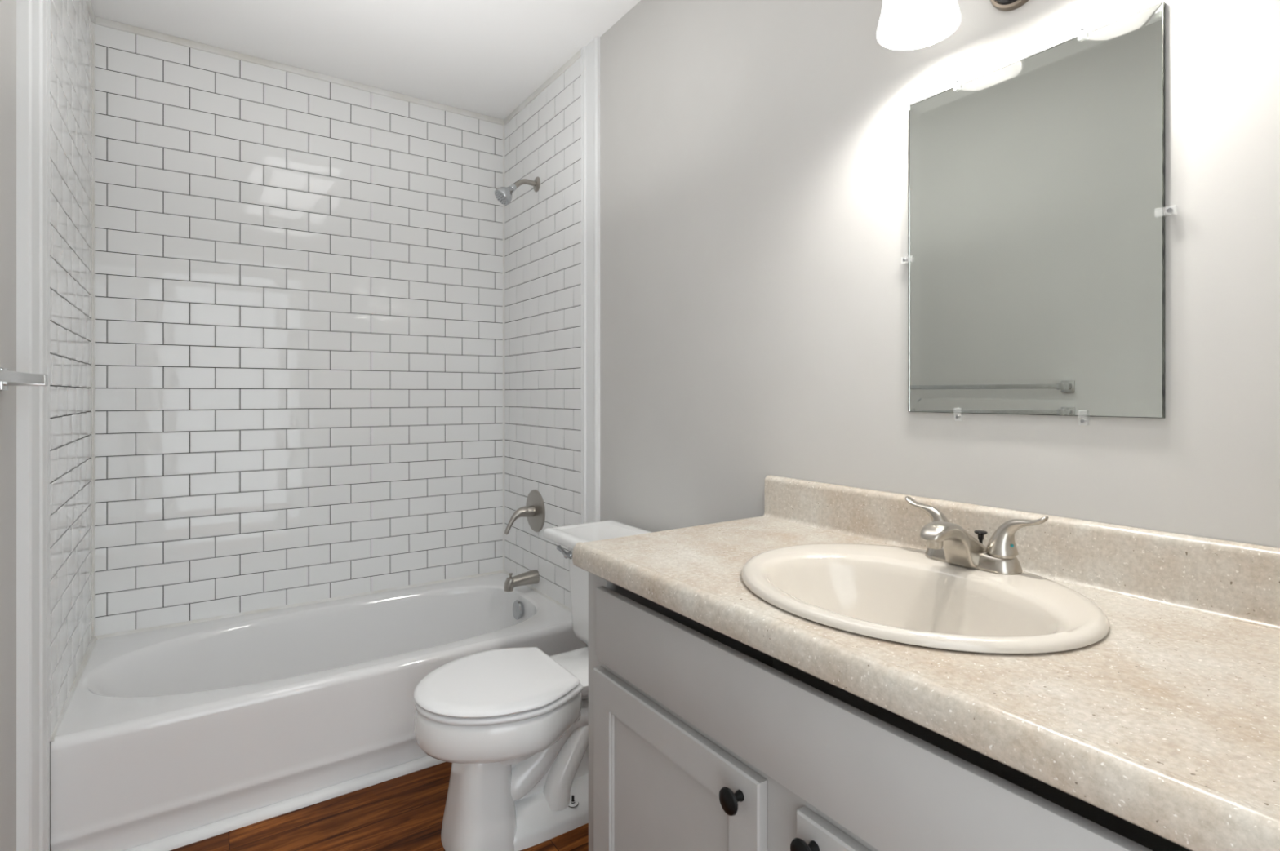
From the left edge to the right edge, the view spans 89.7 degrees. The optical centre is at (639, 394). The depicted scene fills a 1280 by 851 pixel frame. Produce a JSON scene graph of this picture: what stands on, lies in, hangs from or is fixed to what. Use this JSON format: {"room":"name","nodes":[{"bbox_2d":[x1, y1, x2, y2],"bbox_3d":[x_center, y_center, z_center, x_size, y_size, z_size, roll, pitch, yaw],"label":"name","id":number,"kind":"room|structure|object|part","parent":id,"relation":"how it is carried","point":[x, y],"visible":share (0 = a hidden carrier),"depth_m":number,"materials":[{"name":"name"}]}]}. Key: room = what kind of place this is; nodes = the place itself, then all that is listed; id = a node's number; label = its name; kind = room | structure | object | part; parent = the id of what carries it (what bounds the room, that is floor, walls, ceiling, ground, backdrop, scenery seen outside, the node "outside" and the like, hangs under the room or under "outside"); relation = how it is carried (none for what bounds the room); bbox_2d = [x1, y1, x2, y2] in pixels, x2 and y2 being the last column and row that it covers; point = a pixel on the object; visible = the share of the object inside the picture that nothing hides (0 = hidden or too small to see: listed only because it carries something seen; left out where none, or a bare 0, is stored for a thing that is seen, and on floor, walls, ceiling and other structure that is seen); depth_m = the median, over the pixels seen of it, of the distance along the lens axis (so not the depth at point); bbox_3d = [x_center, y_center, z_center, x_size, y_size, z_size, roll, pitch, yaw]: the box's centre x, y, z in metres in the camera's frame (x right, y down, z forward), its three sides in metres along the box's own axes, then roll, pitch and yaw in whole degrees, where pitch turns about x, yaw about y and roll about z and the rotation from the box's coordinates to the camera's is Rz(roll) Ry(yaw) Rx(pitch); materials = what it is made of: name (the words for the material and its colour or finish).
{"room":"bathroom","nodes":[
{"label":"bathroom","id":0,"kind":"room"},
{"bbox_2d":[0,0,92,850],"bbox_3d":[-1.075,-0.056,0.934,0.127,2.438,3.140,0,0,-34],"label":"wall","id":1,"kind":"structure","parent":0,"point":[70,21],"depth_m":1.66,"materials":[{"name":"paint"}]},
{"bbox_2d":[0,367,48,391],"bbox_3d":[-1.032,-0.029,0.997,0.070,0.044,0.689,0,0,-34],"label":"towel bar","id":2,"kind":"object","parent":1,"relation":"attached to","point":[7,378],"visible":1,"depth_m":1.18,"materials":[{"name":"silver metal"}]},
{"bbox_3d":[-1.010,-0.029,1.016,0.010,0.018,0.653,0,0,-34],"label":"rail","id":3,"kind":"part","parent":2,"relation":"part of","materials":[{"name":"silver metal"}]},
{"bbox_2d":[16,0,49,850],"bbox_3d":[-1.358,-0.056,1.441,0.028,2.438,0.172,0,0,-34],"label":"trim","id":4,"kind":"structure","parent":1,"relation":"attached to","point":[33,16],"depth_m":1.39,"materials":[{"name":"white paint"}]},
{"bbox_2d":[94,23,502,636],"bbox_3d":[-1.272,-0.056,2.624,1.498,2.438,0.121,0,0,-34],"label":"wall","id":5,"kind":"structure","parent":0,"point":[299,278],"depth_m":2.47,"materials":[{"name":"tile"}]},
{"bbox_2d":[91,22,505,637],"bbox_3d":[-1.236,-0.225,2.573,1.470,2.101,0.009,0,0,-34],"label":"trim","id":6,"kind":"structure","parent":5,"relation":"attached to","point":[92,23],"depth_m":2.17,"materials":[{"name":"white tile"}]},
{"bbox_2d":[49,570,571,742],"bbox_3d":[-1.023,0.823,2.257,1.472,0.013,0.772,0,0,-34],"label":"trim","id":7,"kind":"structure","parent":5,"relation":"attached to","point":[94,639],"depth_m":2.36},
{"bbox_2d":[85,0,581,124],"bbox_3d":[-1.022,-1.262,2.255,1.498,0.025,0.797,0,0,-34],"label":"trim","id":8,"kind":"structure","parent":5,"relation":"attached to","point":[97,20],"depth_m":2.50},
{"bbox_2d":[49,762,588,850],"bbox_3d":[-0.094,1.188,0.886,1.698,0.050,4.320,0,0,-34],"label":"floor","id":9,"kind":"structure","parent":0,"point":[405,813],"depth_m":1.72,"materials":[{"name":"brown wood"}]},
{"bbox_2d":[50,573,586,850],"bbox_3d":[-1.015,0.995,2.253,1.452,0.337,0.777,0,0,-34],"label":"bathtub","id":10,"kind":"object","parent":9,"relation":"on","point":[163,733],"visible":0.8,"depth_m":1.89,"materials":[{"name":"white ceramic"}]},
{"bbox_2d":[124,755,445,850],"bbox_3d":[-0.793,1.152,1.926,1.450,0.022,0.026,0,0,-34],"label":"baseboard","id":11,"kind":"structure","parent":10,"relation":"attached to","point":[175,842],"depth_m":1.78,"materials":[{"name":"white paint"}]},
{"bbox_3d":[-0.498,0.884,2.635,0.028,0.078,0.078,0,0,-34],"label":"overflow plate","id":12,"kind":"part","parent":10,"relation":"part of","materials":[{"name":"silver metal"}]},
{"bbox_2d":[413,520,653,850],"bbox_3d":[-0.259,0.793,1.787,0.718,0.740,0.472,0,0,-34],"label":"toilet","id":13,"kind":"object","parent":9,"relation":"on","point":[512,724],"visible":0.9,"depth_m":1.64,"materials":[{"name":"white ceramic"}]},
{"bbox_3d":[-0.390,0.752,1.685,0.387,0.020,0.388,0,0,-34],"label":"seat lid","id":14,"kind":"part","parent":13,"relation":"part of","materials":[{"name":"white plastic"}]},
{"bbox_3d":[-0.385,0.772,1.688,0.394,0.016,0.384,0,0,-34],"label":"seat","id":15,"kind":"part","parent":13,"relation":"part of","materials":[{"name":"white plastic"}]},
{"bbox_3d":[-0.235,0.495,2.010,0.027,0.039,0.063,0,0,-43],"label":"flush lever","id":16,"kind":"part","parent":13,"relation":"part of","materials":[{"name":"silver metal"}]},
{"bbox_3d":[-0.049,0.611,1.929,0.196,0.308,0.400,0,0,-34],"label":"tank","id":17,"kind":"part","parent":13,"relation":"part of","materials":[{"name":"white ceramic"}]},
{"bbox_3d":[-0.070,0.440,1.915,0.262,0.033,0.472,0,0,-34],"label":"tank lid","id":18,"kind":"part","parent":13,"relation":"part of","materials":[{"name":"white ceramic"}]},
{"bbox_2d":[588,572,1152,850],"bbox_3d":[0.431,0.756,0.946,0.563,0.814,1.226,0,0,-34],"label":"vanity cabinet","id":19,"kind":"object","parent":9,"relation":"on","point":[696,741],"visible":0.93,"depth_m":0.91,"materials":[{"name":"grey paint"}]},
{"bbox_3d":[0.043,0.789,1.085,0.018,0.497,0.457,0,0,-34],"label":"door","id":20,"kind":"part","parent":19,"relation":"part of","materials":[{"name":"grey paint"}]},
{"bbox_3d":[0.132,0.575,0.911,0.030,0.036,0.036,0,0,-34],"label":"knob","id":21,"kind":"part","parent":19,"relation":"part of","materials":[{"name":"black metal"}]},
{"bbox_3d":[0.246,0.706,0.821,0.020,0.714,1.226,0,0,-34],"label":"frame","id":22,"kind":"part","parent":19,"relation":"part of","materials":[{"name":"grey paint"}]},
{"bbox_3d":[0.208,0.570,0.800,0.030,0.036,0.036,0,0,-34],"label":"knob","id":23,"kind":"part","parent":19,"relation":"part of","materials":[{"name":"black metal"}]},
{"bbox_3d":[0.338,0.789,0.650,0.018,0.497,0.457,0,0,-34],"label":"door","id":24,"kind":"part","parent":19,"relation":"part of","materials":[{"name":"grey paint"}]},
{"bbox_2d":[572,475,1279,850],"bbox_3d":[0.435,0.275,0.944,0.554,0.145,1.218,0,0,-34],"label":"countertop","id":25,"kind":"structure","parent":19,"relation":"on","point":[1167,724],"depth_m":0.75,"materials":[{"name":"stone"}]},
{"bbox_2d":[741,543,1109,653],"bbox_3d":[0.405,0.363,0.992,0.458,0.154,0.524,0,0,-34],"label":"sink","id":26,"kind":"object","parent":25,"relation":"in","point":[897,594],"visible":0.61,"depth_m":1.02,"materials":[{"name":"beige ceramic"}]},
{"bbox_2d":[905,496,1048,575],"bbox_3d":[0.558,0.238,1.082,0.186,0.099,0.186,0,0,14],"label":"faucet","id":27,"kind":"object","parent":25,"relation":"on","point":[945,541],"visible":1,"depth_m":1.04,"materials":[{"name":"silver metal"}]},
{"bbox_3d":[0.521,0.227,1.153,0.046,0.076,0.094,0,0,-34],"label":"handle","id":28,"kind":"part","parent":27,"relation":"part of","materials":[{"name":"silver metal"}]},
{"bbox_3d":[0.519,0.247,1.062,0.155,0.080,0.061,0,0,-34],"label":"spout","id":29,"kind":"part","parent":27,"relation":"part of","materials":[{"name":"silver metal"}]},
{"bbox_3d":[0.563,0.275,1.092,0.056,0.025,0.159,0,0,-34],"label":"plate","id":30,"kind":"part","parent":27,"relation":"part of","materials":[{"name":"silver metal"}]},
{"bbox_3d":[0.588,0.258,1.109,0.021,0.045,0.021,0,0,-34],"label":"drain rod knob","id":31,"kind":"part","parent":27,"relation":"part of","materials":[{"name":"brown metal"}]},
{"bbox_3d":[0.605,0.227,1.030,0.046,0.076,0.094,0,0,-34],"label":"handle","id":32,"kind":"part","parent":27,"relation":"part of","materials":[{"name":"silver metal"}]},
{"bbox_2d":[90,0,640,119],"bbox_3d":[-0.425,-1.300,1.375,1.698,0.050,3.140,0,0,-34],"label":"ceiling","id":33,"kind":"structure","parent":0,"point":[486,57],"depth_m":2.27,"materials":[{"name":"white paint"}]},
{"bbox_2d":[504,0,1279,850],"bbox_3d":[0.230,-0.056,1.819,0.116,2.438,3.140,0,0,-34],"label":"wall","id":34,"kind":"structure","parent":0,"point":[753,153],"depth_m":1.48,"materials":[{"name":"paint"}]},
{"bbox_2d":[494,176,540,205],"bbox_3d":[-0.506,-0.840,2.640,0.184,0.140,0.075,0,0,-34],"label":"shower","id":35,"kind":"object","parent":34,"relation":"attached to","point":[504,195],"visible":1,"depth_m":2.61,"materials":[{"name":"silver metal"}]},
{"bbox_3d":[-0.478,-0.865,2.659,0.116,0.055,0.021,0,0,-34],"label":"arm","id":36,"kind":"part","parent":35,"relation":"part of","materials":[{"name":"silver metal"}]},
{"bbox_2d":[503,569,539,591],"bbox_3d":[-0.493,0.768,2.655,0.144,0.072,0.057,0,0,-34],"label":"tub spout","id":37,"kind":"object","parent":34,"relation":"attached to","point":[532,577],"visible":1,"depth_m":2.64,"materials":[{"name":"silver metal"}]},
{"bbox_2d":[504,489,545,535],"bbox_3d":[-0.495,0.490,2.662,0.139,0.177,0.177,0,0,-34],"label":"shower valve","id":38,"kind":"object","parent":34,"relation":"attached to","point":[534,510],"visible":1,"depth_m":2.66,"materials":[{"name":"silver metal"}]},
{"bbox_3d":[-0.511,0.521,2.651,0.102,0.109,0.045,0,0,-34],"label":"lever handle","id":39,"kind":"part","parent":38,"relation":"part of","materials":[{"name":"silver metal"}]},
{"bbox_2d":[581,35,599,647],"bbox_3d":[-0.181,-0.056,2.333,0.018,2.438,0.112,0,0,-34],"label":"trim","id":40,"kind":"structure","parent":34,"relation":"attached to","point":[590,53],"depth_m":2.32,"materials":[{"name":"white paint"}]},
{"bbox_2d":[876,0,1028,49],"bbox_3d":[0.579,-0.756,1.065,0.184,0.211,0.369,0,0,-34],"label":"vanity light","id":41,"kind":"object","parent":34,"relation":"attached to","point":[903,24],"visible":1,"depth_m":1.18,"materials":[{"name":"white glass"}]},
{"bbox_3d":[0.495,-0.744,1.147,0.139,0.188,0.139,0,0,-34],"label":"lamp shade","id":42,"kind":"part","parent":41,"relation":"part of","materials":[{"name":"white glass"}]},
{"bbox_2d":[763,475,1279,630],"bbox_3d":[0.654,0.253,1.091,0.028,0.102,1.215,0,0,-34],"label":"backsplash","id":43,"kind":"structure","parent":34,"relation":"attached to","point":[1237,581],"depth_m":1.00,"materials":[{"name":"stone"}]},
{"bbox_2d":[907,0,1164,418],"bbox_3d":[0.652,-0.270,1.112,0.009,0.611,0.412,0,0,-34],"label":"mirror","id":44,"kind":"object","parent":34,"relation":"attached to","point":[1036,181],"visible":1,"depth_m":1.07,"materials":[{"name":"clear glass"}]},
{"bbox_2d":[1080,26,1086,31],"bbox_3d":[0.709,-0.579,1.027,0.012,0.024,0.012,0,0,-34],"label":"mirror clip","id":45,"kind":"object","parent":44,"relation":"attached to","point":[1082,28],"visible":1,"depth_m":1.02,"materials":[{"name":"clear plastic"}]},
{"bbox_2d":[1080,418,1086,423],"bbox_3d":[0.709,0.038,1.027,0.012,0.024,0.012,0,0,-34],"label":"mirror clip","id":46,"kind":"object","parent":44,"relation":"attached to","point":[1082,420],"visible":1,"depth_m":1.02,"materials":[{"name":"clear plastic"}]},
{"bbox_2d":[1166,207,1173,213],"bbox_3d":[0.769,-0.267,0.939,0.012,0.012,0.024,0,0,-34],"label":"mirror clip","id":47,"kind":"object","parent":44,"relation":"attached to","point":[1170,210],"visible":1,"depth_m":0.93,"materials":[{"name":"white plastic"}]}
]}

